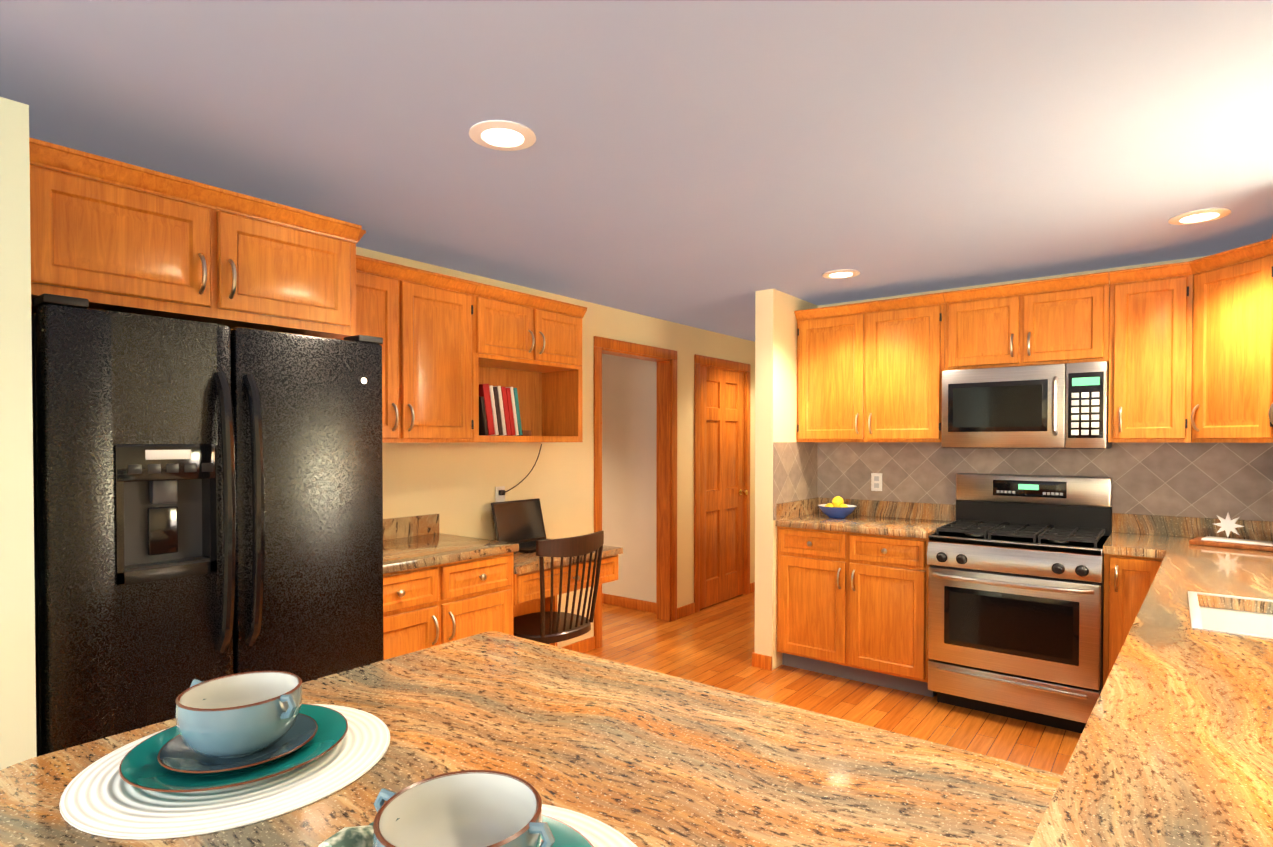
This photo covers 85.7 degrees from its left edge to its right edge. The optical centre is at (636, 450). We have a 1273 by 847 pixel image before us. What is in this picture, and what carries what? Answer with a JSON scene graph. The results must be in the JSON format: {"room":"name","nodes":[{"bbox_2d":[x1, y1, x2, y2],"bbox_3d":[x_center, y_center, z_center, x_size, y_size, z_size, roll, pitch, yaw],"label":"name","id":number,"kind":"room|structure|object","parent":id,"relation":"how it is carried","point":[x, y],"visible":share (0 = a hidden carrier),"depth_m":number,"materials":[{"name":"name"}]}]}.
{"room":"kitchen","nodes":[
{"label":"kitchen","id":0,"kind":"room"},
{"bbox_2d":[0,97,36,769],"bbox_3d":[-2.769,0.312,0.685,1.150,2.150,3.100,1,1,38],"label":"wall","id":1,"kind":"structure","parent":0,"point":[17,676],"depth_m":1.53,"materials":[{"name":"beige paint"}]},
{"bbox_2d":[356,247,791,646],"bbox_3d":[-0.312,0.173,4.677,0.120,2.320,6.220,1,1,38],"label":"wall","id":2,"kind":"structure","parent":0,"point":[452,485],"depth_m":4.32,"materials":[{"name":"beige paint"}]},
{"bbox_2d":[29,137,365,338],"bbox_3d":[-1.558,-0.613,2.347,0.758,0.395,0.990,1,1,38],"label":"upper cabinet","id":3,"kind":"object","parent":2,"relation":"attached to","point":[108,234],"visible":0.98,"depth_m":2.06,"materials":[{"name":"brown wood"}]},
{"bbox_2d":[342,255,477,442],"bbox_3d":[-1.171,-0.429,3.152,0.383,0.785,0.828,1,1,38],"label":"upper cabinet","id":4,"kind":"object","parent":2,"relation":"attached to","point":[419,321],"visible":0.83,"depth_m":3.14,"materials":[{"name":"brown wood"}]},
{"bbox_2d":[495,444,541,501],"bbox_3d":[-0.644,0.051,4.116,0.043,0.540,0.490,1,1,38],"label":"outlet","id":5,"kind":"object","parent":2,"relation":"attached to","point":[500,491],"visible":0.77,"depth_m":3.96,"materials":[{"name":"white plastic"}]},
{"bbox_2d":[472,283,586,441],"bbox_3d":[-0.657,-0.438,3.812,0.383,0.785,0.840,1,1,38],"label":"upper cabinet","id":6,"kind":"object","parent":2,"relation":"attached to","point":[528,347],"visible":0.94,"depth_m":3.83,"materials":[{"name":"brown wood"}]},
{"bbox_2d":[479,384,530,435],"bbox_3d":[-0.767,-0.213,3.675,0.170,0.268,0.415,1,1,38],"label":"books","id":7,"kind":"object","parent":6,"relation":"in","point":[499,412],"visible":0.65,"depth_m":3.60,"materials":[{"name":"red paper"}]},
{"bbox_2d":[700,366,747,608],"bbox_3d":[0.758,0.304,5.930,0.108,2.012,0.757,1,1,38],"label":"door leaf","id":8,"kind":"structure","parent":2,"relation":"in","point":[723,492],"depth_m":5.93,"materials":[{"name":"brown wood"}]},
{"bbox_2d":[602,354,656,602],"bbox_3d":[-1.462,0.153,6.130,3.480,2.320,5.340,1,1,38],"label":"wall beyond the rooms","id":9,"kind":"structure","parent":0,"point":[629,407],"depth_m":5.73,"materials":[{"name":"beige paint"}]},
{"bbox_2d":[0,0,1272,341],"bbox_3d":[-1.115,-1.019,3.321,7.460,0.100,9.320,1,1,38],"label":"ceiling","id":10,"kind":"structure","parent":0,"point":[710,164],"depth_m":2.02,"materials":[{"name":"paint"}]},
{"bbox_2d":[469,120,535,150],"bbox_3d":[-0.403,-0.947,2.071,0.200,0.010,0.200,1,1,38],"label":"recessed light","id":11,"kind":"object","parent":10,"relation":"in","point":[503,135],"visible":1,"depth_m":2.06,"materials":[{"name":"white"}]},
{"bbox_2d":[822,269,859,278],"bbox_3d":[1.126,-0.970,3.782,0.200,0.010,0.200,1,1,38],"label":"recessed light","id":12,"kind":"object","parent":10,"relation":"in","point":[840,273],"visible":0.94,"depth_m":3.77,"materials":[{"name":"white"}]},
{"bbox_2d":[1168,208,1230,224],"bbox_3d":[2.305,-0.957,2.813,0.200,0.010,0.200,1,1,38],"label":"recessed light","id":13,"kind":"object","parent":10,"relation":"in","point":[1199,216],"visible":1,"depth_m":2.80,"materials":[{"name":"white"}]},
{"bbox_2d":[752,289,775,669],"bbox_3d":[0.780,0.179,4.207,0.120,2.320,0.002,1,1,38],"label":"wall","id":14,"kind":"structure","parent":0,"point":[764,346],"depth_m":4.21,"materials":[{"name":"beige paint"}]},
{"bbox_2d":[561,336,771,670],"bbox_3d":[-0.389,0.261,6.313,4.550,2.100,3.495,1,1,38],"label":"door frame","id":15,"kind":"structure","parent":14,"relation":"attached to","point":[664,607],"depth_m":5.34,"materials":[{"name":"brown wood"}]},
{"bbox_2d":[773,442,820,519],"bbox_3d":[1.028,0.184,4.423,0.005,0.475,0.635,1,1,38],"label":"tile backsplash","id":16,"kind":"structure","parent":14,"relation":"attached to","point":[796,465],"depth_m":4.40,"materials":[{"name":"grey tile"}]},
{"bbox_2d":[792,347,796,441],"bbox_3d":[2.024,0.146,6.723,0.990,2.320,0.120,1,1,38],"label":"wall","id":17,"kind":"structure","parent":0,"point":[794,349],"depth_m":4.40,"materials":[{"name":"beige paint"}]},
{"bbox_2d":[584,591,1081,774],"bbox_3d":[-1.115,1.401,3.354,7.460,0.100,9.320,1,1,38],"label":"floor","id":18,"kind":"structure","parent":0,"point":[713,645],"depth_m":3.92,"materials":[{"name":"brown wood"}]},
{"bbox_2d":[31,293,382,756],"bbox_3d":[-1.461,0.489,2.265,0.936,1.754,0.907,1,1,38],"label":"refrigerator","id":19,"kind":"object","parent":18,"relation":"on","point":[208,501],"visible":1,"depth_m":1.91,"materials":[{"name":"black textured painted metal"},{"name":"black plastic"}]},
{"bbox_2d":[383,552,513,659],"bbox_3d":[-1.056,0.916,3.093,0.658,0.876,0.846,1,1,38],"label":"base cabinet","id":20,"kind":"object","parent":18,"relation":"on","point":[429,606],"visible":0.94,"depth_m":2.93,"materials":[{"name":"brown wood"}]},
{"bbox_2d":[383,514,518,573],"bbox_3d":[-1.065,0.408,3.094,0.634,0.136,0.852,1,1,38],"label":"countertop","id":21,"kind":"structure","parent":20,"relation":"on","point":[414,542],"depth_m":3.17,"materials":[{"name":"stone"}]},
{"bbox_2d":[514,530,603,644],"bbox_3d":[-0.464,0.885,3.550,0.471,0.924,0.470,1,1,38],"label":"desk chair","id":22,"kind":"object","parent":18,"relation":"on","point":[549,627],"visible":0.56,"depth_m":3.41,"materials":[{"name":"brown wood"}]},
{"bbox_2d":[514,538,622,645],"bbox_3d":[-0.557,0.946,3.740,0.652,0.800,0.776,1,1,38],"label":"desk unit","id":23,"kind":"object","parent":18,"relation":"on","point":[526,584],"visible":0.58,"depth_m":3.52,"materials":[{"name":"wood"}]},
{"bbox_2d":[491,498,548,552],"bbox_3d":[-0.580,0.416,3.881,0.302,0.253,0.370,1,1,38],"label":"laptop","id":24,"kind":"object","parent":23,"relation":"on","point":[520,523],"visible":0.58,"depth_m":3.93,"materials":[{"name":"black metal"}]},
{"bbox_2d":[777,526,936,696],"bbox_3d":[1.383,0.902,4.164,0.893,0.876,0.654,1,1,38],"label":"base cabinet","id":25,"kind":"object","parent":18,"relation":"on","point":[852,606],"visible":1,"depth_m":3.91,"materials":[{"name":"brown wood"}]},
{"bbox_2d":[776,497,955,538],"bbox_3d":[1.390,0.394,4.164,0.887,0.136,0.629,1,1,38],"label":"countertop","id":26,"kind":"structure","parent":25,"relation":"on","point":[907,519],"depth_m":4.20,"materials":[{"name":"stone"}]},
{"bbox_2d":[817,496,856,517],"bbox_3d":[1.264,0.355,4.326,0.244,0.136,0.244,1,1,38],"label":"lemon bowl","id":27,"kind":"object","parent":26,"relation":"on","point":[836,508],"visible":1,"depth_m":4.27,"materials":[{"name":"blue ceramic"}]},
{"bbox_2d":[927,473,1111,732],"bbox_3d":[2.014,0.745,3.619,0.762,1.205,0.727,1,1,38],"label":"range","id":28,"kind":"object","parent":18,"relation":"on","point":[1015,596],"visible":1,"depth_m":3.44,"materials":[{"name":"grey metal"}]},
{"bbox_2d":[1103,554,1163,686],"bbox_3d":[2.443,0.913,3.338,0.255,0.876,0.654,1,1,38],"label":"base cabinet","id":29,"kind":"object","parent":18,"relation":"on","point":[1128,580],"visible":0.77,"depth_m":3.14,"materials":[{"name":"brown wood"}]},
{"bbox_3d":[1.997,0.931,2.030,0.684,0.876,3.266,1,1,38],"label":"base cabinet","id":30,"kind":"object","parent":18,"relation":"on","visible":0},
{"bbox_2d":[0,631,895,846],"bbox_3d":[-0.200,0.487,1.000,1.200,0.036,0.990,1,1,38],"label":"countertop","id":31,"kind":"structure","parent":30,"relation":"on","point":[658,759],"depth_m":1.07,"materials":[{"name":"brown stone"}]},
{"bbox_2d":[59,671,389,839],"bbox_3d":[-0.599,0.412,1.041,0.424,0.110,0.424,1,1,38],"label":"place setting","id":32,"kind":"object","parent":31,"relation":"on","point":[231,751],"visible":1,"depth_m":0.97,"materials":[{"name":"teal ceramic"}]},
{"bbox_2d":[318,770,636,846],"bbox_3d":[-0.180,0.417,0.702,0.424,0.110,0.424,1,1,38],"label":"place setting","id":33,"kind":"object","parent":31,"relation":"on","point":[477,808],"visible":1,"depth_m":0.76,"materials":[{"name":"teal ceramic"}]},
{"bbox_2d":[788,513,1272,846],"bbox_3d":[1.587,0.518,1.696,0.919,0.318,4.284,1,1,38],"label":"countertop","id":34,"kind":"structure","parent":30,"relation":"on","point":[1174,745],"depth_m":1.04,"materials":[{"name":"brown stone"}]},
{"bbox_2d":[1189,512,1272,551],"bbox_3d":[2.758,0.226,2.982,0.555,0.430,0.475,1,1,38],"label":"decor","id":35,"kind":"object","parent":34,"relation":"on","point":[1228,525],"visible":1,"depth_m":3.15,"materials":[{"name":"brown wood"}]},
{"bbox_2d":[812,255,1209,308],"bbox_3d":[2.283,0.183,3.948,2.570,2.320,0.120,1,1,38],"label":"wall","id":36,"kind":"structure","parent":0,"point":[1187,259],"depth_m":3.93,"materials":[{"name":"beige paint"}]},
{"bbox_2d":[794,292,944,441],"bbox_3d":[1.451,-0.470,4.265,0.933,0.838,0.383,1,1,38],"label":"upper cabinet","id":37,"kind":"object","parent":36,"relation":"attached to","point":[870,371],"visible":1,"depth_m":4.10,"materials":[{"name":"brown wood"}]},
{"bbox_2d":[943,272,1109,370],"bbox_3d":[2.121,-0.666,3.740,0.762,0.433,0.383,1,1,38],"label":"upper cabinet","id":38,"kind":"object","parent":36,"relation":"attached to","point":[1063,320],"visible":1,"depth_m":3.59,"materials":[{"name":"brown wood"}]},
{"bbox_2d":[941,361,1111,448],"bbox_3d":[2.100,-0.227,3.720,0.758,0.429,0.449,1,1,38],"label":"over-the-range microwave","id":39,"kind":"object","parent":38,"relation":"attached to","point":[1058,406],"visible":1,"depth_m":3.55,"materials":[{"name":"grey metal"}]},
{"bbox_2d":[817,442,1272,520],"bbox_3d":[2.252,0.191,3.892,2.589,0.475,0.005,1,1,38],"label":"tile backsplash","id":40,"kind":"structure","parent":36,"relation":"attached to","point":[1212,480],"depth_m":3.67,"materials":[{"name":"grey tile"}]},
{"bbox_2d":[871,473,881,490],"bbox_3d":[1.550,0.204,4.431,0.070,0.115,0.008,1,1,38],"label":"outlet","id":41,"kind":"object","parent":40,"relation":"attached to","point":[876,481],"visible":1,"depth_m":4.43,"materials":[{"name":"white plastic"}]},
{"bbox_2d":[1108,262,1192,442],"bbox_3d":[2.550,-0.459,3.409,0.320,0.838,0.383,1,1,38],"label":"upper cabinet","id":42,"kind":"object","parent":36,"relation":"attached to","point":[1150,351],"visible":1,"depth_m":3.29,"materials":[{"name":"brown wood"}]},
{"bbox_2d":[1189,239,1272,442],"bbox_3d":[2.814,-0.454,3.033,0.652,0.838,0.652,1,1,38],"label":"upper cabinet","id":43,"kind":"object","parent":36,"relation":"attached to","point":[1232,358],"visible":0.94,"depth_m":2.99,"materials":[{"name":"brown wood"}]},
{"bbox_2d":[1268,234,1272,424],"bbox_3d":[2.576,-0.447,2.509,0.383,0.838,0.560,1,1,38],"label":"upper cabinet","id":44,"kind":"object","parent":36,"relation":"attached to","point":[1270,413],"visible":1,"depth_m":2.65,"materials":[{"name":"brown wood"}]}
]}

